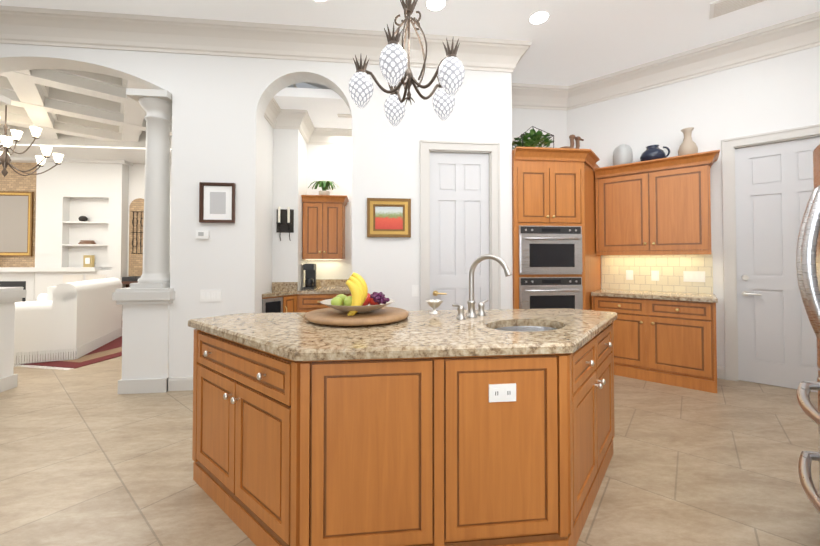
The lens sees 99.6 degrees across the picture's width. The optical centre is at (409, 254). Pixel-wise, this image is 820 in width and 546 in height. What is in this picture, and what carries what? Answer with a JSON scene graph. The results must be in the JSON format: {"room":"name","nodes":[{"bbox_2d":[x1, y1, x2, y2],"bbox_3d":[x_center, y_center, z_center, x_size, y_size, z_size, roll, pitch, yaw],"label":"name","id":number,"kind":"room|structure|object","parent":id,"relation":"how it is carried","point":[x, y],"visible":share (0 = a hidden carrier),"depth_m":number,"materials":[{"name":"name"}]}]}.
{"room":"kitchen","nodes":[
{"label":"kitchen","id":0,"kind":"room"},
{"bbox_2d":[129,198,143,275],"bbox_3d":[-6.525,-0.410,8.355,0.460,1.880,0.020,0,-1,-6],"label":"wall","id":1,"kind":"structure","parent":0,"point":[136,262],"depth_m":8.34,"materials":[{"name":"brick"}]},
{"bbox_2d":[131,211,143,253],"bbox_3d":[-6.522,-0.522,8.328,0.320,1.014,0.016,0,-1,-6],"label":"wall art","id":2,"kind":"object","parent":1,"relation":"attached to","point":[136,232],"visible":0.71,"depth_m":8.32,"materials":[{"name":"grey"}]},
{"bbox_2d":[102,117,351,293],"bbox_3d":[-3.694,-0.719,4.098,9.300,4.150,1.120,0,-1,-6],"label":"wall","id":3,"kind":"structure","parent":0,"point":[295,165],"depth_m":4.23,"materials":[{"name":"white paint"}]},
{"bbox_2d":[264,97,286,128],"bbox_3d":[-1.566,-1.628,3.995,0.150,0.195,0.450,0,-1,-6],"label":"crown molding","id":4,"kind":"structure","parent":3,"relation":"attached to","point":[276,116],"depth_m":4.10,"materials":[{"name":"white paint"}]},
{"bbox_2d":[276,207,293,240],"bbox_3d":[-1.509,-0.362,4.152,0.200,0.401,0.104,0,-1,-6],"label":"candles","id":5,"kind":"object","parent":3,"relation":"attached to","point":[285,221],"visible":0.96,"depth_m":4.19,"materials":[{"name":"grey metal"}]},
{"bbox_2d":[293,109,314,141],"bbox_3d":[-1.336,-1.621,4.396,0.150,0.195,0.540,0,-1,-6],"label":"crown molding","id":6,"kind":"structure","parent":3,"relation":"attached to","point":[302,121],"depth_m":4.31,"materials":[{"name":"white paint"}]},
{"bbox_2d":[301,195,348,259],"bbox_3d":[-1.115,-0.338,4.606,0.569,0.825,0.378,0,-1,-6],"label":"upper cabinet","id":7,"kind":"object","parent":3,"relation":"attached to","point":[323,228],"visible":1,"depth_m":4.47,"materials":[{"name":"brown wood"}]},
{"bbox_2d":[308,181,338,194],"bbox_3d":[-1.143,-0.856,4.606,0.420,0.210,0.207,0,-1,-6],"label":"fern plant","id":8,"kind":"object","parent":7,"relation":"on","point":[323,185],"visible":0.9,"depth_m":4.57,"materials":[{"name":"green plant"}]},
{"bbox_2d":[306,127,351,145],"bbox_3d":[-0.361,-1.614,4.838,2.120,0.195,0.120,0,-1,-6],"label":"crown molding","id":9,"kind":"structure","parent":3,"relation":"attached to","point":[323,136],"depth_m":4.77,"materials":[{"name":"white paint"}]},
{"bbox_2d":[316,279,348,286],"bbox_3d":[-0.365,0.402,4.849,2.110,0.105,0.022,0,-1,-6],"label":"backsplash","id":10,"kind":"structure","parent":3,"relation":"attached to","point":[319,282],"depth_m":4.76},
{"bbox_2d":[0,43,515,376],"bbox_3d":[-3.570,-0.465,3.432,9.413,3.620,0.220,0,-1,-6],"label":"wall","id":11,"kind":"structure","parent":0,"point":[220,104],"depth_m":3.53,"materials":[{"name":"white paint"}]},
{"bbox_2d":[196,230,209,238],"bbox_3d":[-2.071,-0.195,3.457,0.120,0.080,0.026,0,-1,-6],"label":"thermostat","id":12,"kind":"object","parent":11,"relation":"attached to","point":[202,234],"visible":0.96,"depth_m":3.45,"materials":[{"name":"white plastic"}]},
{"bbox_2d":[200,290,221,301],"bbox_3d":[-1.992,0.415,3.463,0.200,0.120,0.009,0,-1,-6],"label":"switch plate","id":13,"kind":"object","parent":11,"relation":"attached to","point":[210,295],"depth_m":3.46,"materials":[{"name":"white plastic"}]},
{"bbox_2d":[199,182,235,222],"bbox_3d":[-1.931,-0.515,3.473,0.330,0.400,0.034,0,-1,-6],"label":"picture","id":14,"kind":"object","parent":11,"relation":"attached to","point":[216,202],"visible":0.92,"depth_m":3.48,"materials":[{"name":"white paper"}]},
{"bbox_2d":[0,5,531,72],"bbox_3d":[-3.470,-2.148,3.280,9.573,0.260,0.160,0,-1,-6],"label":"crown molding","id":15,"kind":"structure","parent":11,"relation":"attached to","point":[75,29],"depth_m":3.45,"materials":[{"name":"white paint"}]},
{"bbox_2d":[367,198,410,237],"bbox_3d":[-0.220,-0.382,3.647,0.460,0.410,0.034,0,-1,-6],"label":"painting","id":16,"kind":"object","parent":11,"relation":"attached to","point":[388,217],"visible":0.96,"depth_m":3.65,"materials":[{"name":"gold metal"}]},
{"bbox_2d":[412,285,418,296],"bbox_3d":[0.057,0.389,3.674,0.075,0.120,0.009,0,-1,-6],"label":"switch plate","id":17,"kind":"object","parent":11,"relation":"attached to","point":[415,288],"depth_m":3.67,"materials":[{"name":"white plastic"}]},
{"bbox_2d":[430,152,488,309],"bbox_3d":[0.540,0.120,3.755,0.661,2.450,0.109,0,-1,-6],"label":"door","id":18,"kind":"structure","parent":11,"relation":"in","point":[459,214],"depth_m":3.77,"materials":[{"name":"white paint"}]},
{"bbox_2d":[420,140,500,310],"bbox_3d":[0.533,0.070,3.830,0.875,2.563,0.250,0,-1,-6],"label":"door frame","id":19,"kind":"structure","parent":11,"relation":"attached to","point":[427,147],"depth_m":3.74,"materials":[{"name":"white paint"}]},
{"bbox_2d":[512,83,519,92],"bbox_3d":[1.167,-2.133,4.186,0.160,0.260,0.690,0,-1,-6],"label":"crown molding","id":20,"kind":"structure","parent":11,"relation":"attached to","point":[513,84],"depth_m":4.58,"materials":[{"name":"white paint"}]},
{"bbox_2d":[274,87,351,128],"bbox_3d":[-0.475,-1.766,4.436,2.610,0.104,1.100,0,-1,-6],"label":"ceiling","id":21,"kind":"structure","parent":0,"point":[326,108],"depth_m":4.02,"materials":[{"name":"white paint"}]},
{"bbox_2d":[0,356,819,545],"bbox_3d":[-3.227,1.387,2.943,22.000,0.100,15.000,0,-1,-6],"label":"floor","id":22,"kind":"structure","parent":0,"point":[90,455],"depth_m":2.14,"materials":[{"name":"tile"}]},
{"bbox_2d":[0,95,25,392],"bbox_3d":[-4.357,-0.132,3.346,0.830,2.950,0.400,0,-1,-6],"label":"column","id":23,"kind":"structure","parent":22,"relation":"on","point":[10,297],"depth_m":3.44,"materials":[{"name":"white paint"}]},
{"bbox_2d":[0,157,132,311],"bbox_3d":[-8.566,-0.477,7.975,3.800,3.800,0.360,0,-1,-6],"label":"wall","id":24,"kind":"structure","parent":22,"relation":"on","point":[80,219],"depth_m":8.04,"materials":[{"name":"paint"}]},
{"bbox_2d":[0,191,33,255],"bbox_3d":[-9.269,-0.697,7.965,1.050,1.500,0.034,0,-1,-6],"label":"gilt mirror","id":25,"kind":"object","parent":24,"relation":"attached to","point":[16,223],"visible":1,"depth_m":7.99,"materials":[{"name":"gold metal"}]},
{"bbox_2d":[14,336,121,369],"bbox_3d":[-4.952,1.381,5.916,2.600,0.012,3.340,0,-1,11],"label":"rug","id":26,"kind":"object","parent":22,"relation":"on","point":[111,349],"visible":0.25,"depth_m":4.44,"materials":[{"name":"red fabric"}]},
{"bbox_2d":[14,277,121,363],"bbox_3d":[-5.021,0.867,4.960,0.988,0.980,1.516,0,-1,-22],"label":"sofa","id":27,"kind":"object","parent":26,"relation":"on","point":[79,319],"visible":0.96,"depth_m":4.42,"materials":[{"name":"white fabric"}]},
{"bbox_2d":[121,276,140,287],"bbox_3d":[-6.310,0.975,8.097,0.880,0.900,0.470,0,-1,-6],"label":"console table","id":28,"kind":"object","parent":22,"relation":"on","point":[127,281],"visible":0.25,"depth_m":7.95,"materials":[{"name":"brown wood"}]},
{"bbox_2d":[112,88,174,393],"bbox_3d":[-2.594,-0.129,3.527,0.513,2.950,0.400,0,-1,-6],"label":"column","id":29,"kind":"structure","parent":22,"relation":"on","point":[146,301],"depth_m":3.39,"materials":[{"name":"white paint"}]},
{"bbox_2d":[262,299,329,312],"bbox_3d":[-0.467,0.923,4.364,2.410,0.875,0.950,0,-1,-6],"label":"bar cabinet","id":30,"kind":"object","parent":22,"relation":"on","point":[268,305],"depth_m":4.08,"materials":[{"name":"brown wood"}]},
{"bbox_2d":[262,287,350,298],"bbox_3d":[-0.466,0.465,4.363,2.410,0.039,0.968,0,-1,-6],"label":"countertop","id":31,"kind":"structure","parent":30,"relation":"on","point":[283,292],"depth_m":4.18,"materials":[{"name":"beige stone"}]},
{"bbox_2d":[303,264,315,288],"bbox_3d":[-1.298,0.285,4.487,0.130,0.324,0.200,0,-1,-6],"label":"coffee maker","id":32,"kind":"object","parent":31,"relation":"on","point":[310,276],"visible":1,"depth_m":4.43,"materials":[{"name":"grey plastic"}]},
{"bbox_2d":[192,352,614,545],"bbox_3d":[0.069,0.871,1.887,2.634,0.894,0.977,0,-1,-6],"label":"kitchen island","id":33,"kind":"object","parent":22,"relation":"on","point":[493,427],"depth_m":1.43,"materials":[{"name":"brown wood"}]},
{"bbox_2d":[188,308,616,363],"bbox_3d":[0.069,0.408,1.896,2.714,0.028,1.010,0,-1,-6],"label":"island countertop","id":34,"kind":"structure","parent":33,"relation":"on","point":[270,338],"depth_m":1.65,"materials":[{"name":"beige stone"}]},
{"bbox_2d":[305,272,408,325],"bbox_3d":[-0.311,0.245,2.076,0.610,0.278,0.610,0,-1,-6],"label":"fruit bowl","id":35,"kind":"object","parent":34,"relation":"on","point":[359,305],"visible":1,"depth_m":1.95,"materials":[{"name":"brown wood"}]},
{"bbox_2d":[426,299,442,313],"bbox_3d":[0.161,0.343,2.274,0.120,0.089,0.120,0,-1,-6],"label":"bowl","id":36,"kind":"object","parent":34,"relation":"on","point":[434,304],"visible":1,"depth_m":2.25,"materials":[{"name":"white ceramic"}]},
{"bbox_2d":[452,254,511,319],"bbox_3d":[0.398,0.192,2.078,0.321,0.384,0.334,0,-1,-6],"label":"faucet","id":37,"kind":"object","parent":34,"relation":"on","point":[471,302],"visible":1,"depth_m":2.10,"materials":[{"name":"silver metal"}]},
{"bbox_2d":[488,324,567,331],"bbox_3d":[0.625,0.514,1.866,0.464,0.209,0.356,0,-1,-6],"label":"sink","id":38,"kind":"object","parent":34,"relation":"in","point":[495,327],"depth_m":2.02,"materials":[{"name":"silver metal"}]},
{"bbox_2d":[512,147,591,309],"bbox_3d":[1.493,0.108,4.220,0.812,2.500,0.941,0,-1,-6],"label":"tall cabinet","id":39,"kind":"object","parent":22,"relation":"on","point":[556,261],"depth_m":3.78,"materials":[{"name":"brown wood"}]},
{"bbox_2d":[512,126,553,149],"bbox_3d":[1.464,-1.345,4.166,0.527,0.403,0.525,0,-1,-6],"label":"terrarium","id":40,"kind":"object","parent":39,"relation":"on","point":[537,137],"visible":0.75,"depth_m":4.03,"materials":[{"name":"plant"}]},
{"bbox_2d":[560,135,583,148],"bbox_3d":[1.899,-1.277,4.104,0.367,0.264,0.170,0,-1,-6],"label":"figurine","id":41,"kind":"object","parent":39,"relation":"on","point":[573,137],"visible":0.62,"depth_m":4.08,"materials":[{"name":"brown wood"}]},
{"bbox_2d":[588,149,600,298],"bbox_3d":[2.182,0.110,4.291,0.652,2.500,0.941,0,-1,-6],"label":"panel","id":42,"kind":"object","parent":22,"relation":"on","point":[594,261],"depth_m":4.16,"materials":[{"name":"brown wood"}]},
{"bbox_2d":[591,289,717,392],"bbox_3d":[2.720,0.895,3.900,1.100,0.915,0.634,-1,-1,39],"label":"base cabinet","id":43,"kind":"object","parent":22,"relation":"on","point":[663,337],"visible":0.92,"depth_m":3.61,"materials":[{"name":"brown wood"}]},
{"bbox_2d":[796,144,819,513],"bbox_3d":[2.036,0.368,1.170,0.965,1.875,0.910,-1,-1,39],"label":"fridge","id":44,"kind":"object","parent":22,"relation":"on","point":[808,259],"visible":1,"depth_m":1.47,"materials":[{"name":"silver metal"}]},
{"bbox_2d":[0,0,819,85],"bbox_3d":[-0.038,-2.372,1.325,16.000,0.120,11.000,0,-1,-6],"label":"ceiling","id":45,"kind":"structure","parent":0,"point":[575,42],"depth_m":3.36,"materials":[{"name":"white paint"}]},
{"bbox_2d":[349,0,464,126],"bbox_3d":[-0.027,-1.560,1.982,0.639,1.480,0.650,0,-1,-6],"label":"chandelier","id":46,"kind":"object","parent":45,"relation":"hanging from","point":[450,72],"visible":1,"depth_m":1.92,"materials":[{"name":"white glass"}]},
{"bbox_2d":[426,0,445,10],"bbox_3d":[0.236,-2.278,3.151,0.190,0.004,0.190,0,-1,-6],"label":"recessed light","id":47,"kind":"object","parent":45,"relation":"in","point":[435,5],"visible":1,"depth_m":3.16,"materials":[{"name":"white plastic"}]},
{"bbox_2d":[529,11,549,24],"bbox_3d":[1.243,-2.275,3.335,0.190,0.004,0.190,0,-1,-6],"label":"recessed light","id":48,"kind":"object","parent":45,"relation":"in","point":[538,17],"visible":1,"depth_m":3.33,"materials":[{"name":"white plastic"}]},
{"bbox_2d":[709,0,766,19],"bbox_3d":[2.964,-2.273,3.120,0.400,0.014,0.260,-1,-1,39],"label":"ceiling vent","id":49,"kind":"object","parent":45,"relation":"in","point":[718,8],"visible":1,"depth_m":3.16,"materials":[{"name":"white plastic"}]},
{"bbox_2d":[516,108,566,147],"bbox_3d":[1.634,-0.441,4.832,1.667,3.620,0.220,0,-1,-6],"label":"wall","id":50,"kind":"structure","parent":0,"point":[554,122],"depth_m":4.77,"materials":[{"name":"white paint"}]},
{"bbox_2d":[512,83,567,109],"bbox_3d":[1.570,-2.124,4.663,1.057,0.260,0.160,0,-1,-6],"label":"crown molding","id":51,"kind":"structure","parent":50,"relation":"attached to","point":[527,96],"depth_m":4.69,"materials":[{"name":"white paint"}]},
{"bbox_2d":[567,46,819,366],"bbox_3d":[3.379,-0.457,3.941,2.920,3.620,0.220,-1,-1,39],"label":"wall","id":52,"kind":"structure","parent":0,"point":[781,92],"depth_m":3.81,"materials":[{"name":"white paint"}]},
{"bbox_2d":[168,366,724,390],"bbox_3d":[0.947,1.276,3.223,6.576,0.130,1.060,0,-1,-6],"label":"baseboard","id":53,"kind":"structure","parent":52,"relation":"attached to","point":[180,383],"depth_m":3.41,"materials":[{"name":"white paint"}]},
{"bbox_2d":[601,253,712,293],"bbox_3d":[2.911,0.219,4.154,1.090,0.444,0.018,-1,-1,39],"label":"backsplash","id":54,"kind":"structure","parent":52,"relation":"attached to","point":[682,273],"depth_m":4.11,"materials":[{"name":"tile"}]},
{"bbox_2d":[594,150,719,254],"bbox_3d":[2.810,-0.518,4.000,1.144,1.055,0.402,-1,-1,39],"label":"upper cabinet","id":55,"kind":"object","parent":52,"relation":"attached to","point":[661,206],"visible":1,"depth_m":3.88,"materials":[{"name":"brown wood"}]},
{"bbox_2d":[613,144,632,165],"bbox_3d":[2.597,-1.188,4.229,0.210,0.290,0.210,0,-1,-6],"label":"jar","id":56,"kind":"object","parent":55,"relation":"on","point":[622,153],"visible":0.67,"depth_m":4.15,"materials":[{"name":"grey ceramic"}]},
{"bbox_2d":[640,145,669,160],"bbox_3d":[2.830,-1.151,4.039,0.250,0.210,0.250,0,-1,-6],"label":"pitcher","id":57,"kind":"object","parent":55,"relation":"on","point":[652,152],"visible":0.79,"depth_m":3.96,"materials":[{"name":"blue ceramic"}]},
{"bbox_2d":[678,127,697,155],"bbox_3d":[3.078,-1.217,3.838,0.176,0.335,0.176,0,-1,-6],"label":"vase","id":58,"kind":"object","parent":55,"relation":"on","point":[688,145],"visible":0.81,"depth_m":3.80,"materials":[{"name":"beige ceramic"}]},
{"bbox_2d":[560,11,819,110],"bbox_3d":[3.432,-2.179,1.488,1.999,0.260,6.859,0,-1,-6],"label":"crown molding","id":59,"kind":"structure","parent":52,"relation":"attached to","point":[800,33],"depth_m":3.82,"materials":[{"name":"white paint"}]},
{"bbox_2d":[721,124,819,380],"bbox_3d":[3.854,0.050,3.526,0.996,2.593,0.250,-1,-1,39],"label":"door frame","id":60,"kind":"structure","parent":52,"relation":"attached to","point":[729,146],"depth_m":3.71,"materials":[{"name":"white paint"}]},
{"bbox_2d":[735,137,819,392],"bbox_3d":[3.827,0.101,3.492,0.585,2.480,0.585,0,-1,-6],"label":"door","id":61,"kind":"structure","parent":52,"relation":"in","point":[777,337],"depth_m":3.55,"materials":[{"name":"white paint"}]},
{"bbox_3d":[-7.748,-2.815,5.818,11.580,0.100,5.300,0,-1,-6],"label":"ceiling","id":62,"kind":"structure","parent":0,"visible":0},
{"bbox_2d":[0,105,63,176],"bbox_3d":[-6.728,-2.020,5.758,1.390,1.490,1.390,0,-1,-6],"label":"chandelier","id":63,"kind":"object","parent":62,"relation":"hanging from","point":[5,159],"visible":0.98,"depth_m":5.81,"materials":[{"name":"white glass"}]},
{"bbox_2d":[0,69,329,164],"bbox_3d":[-6.795,-2.504,5.559,13.422,0.530,12.045,0,-1,-6],"label":"ceiling beams","id":64,"kind":"structure","parent":62,"relation":"attached to","point":[73,114],"depth_m":6.13,"materials":[{"name":"white paint"}]}
]}

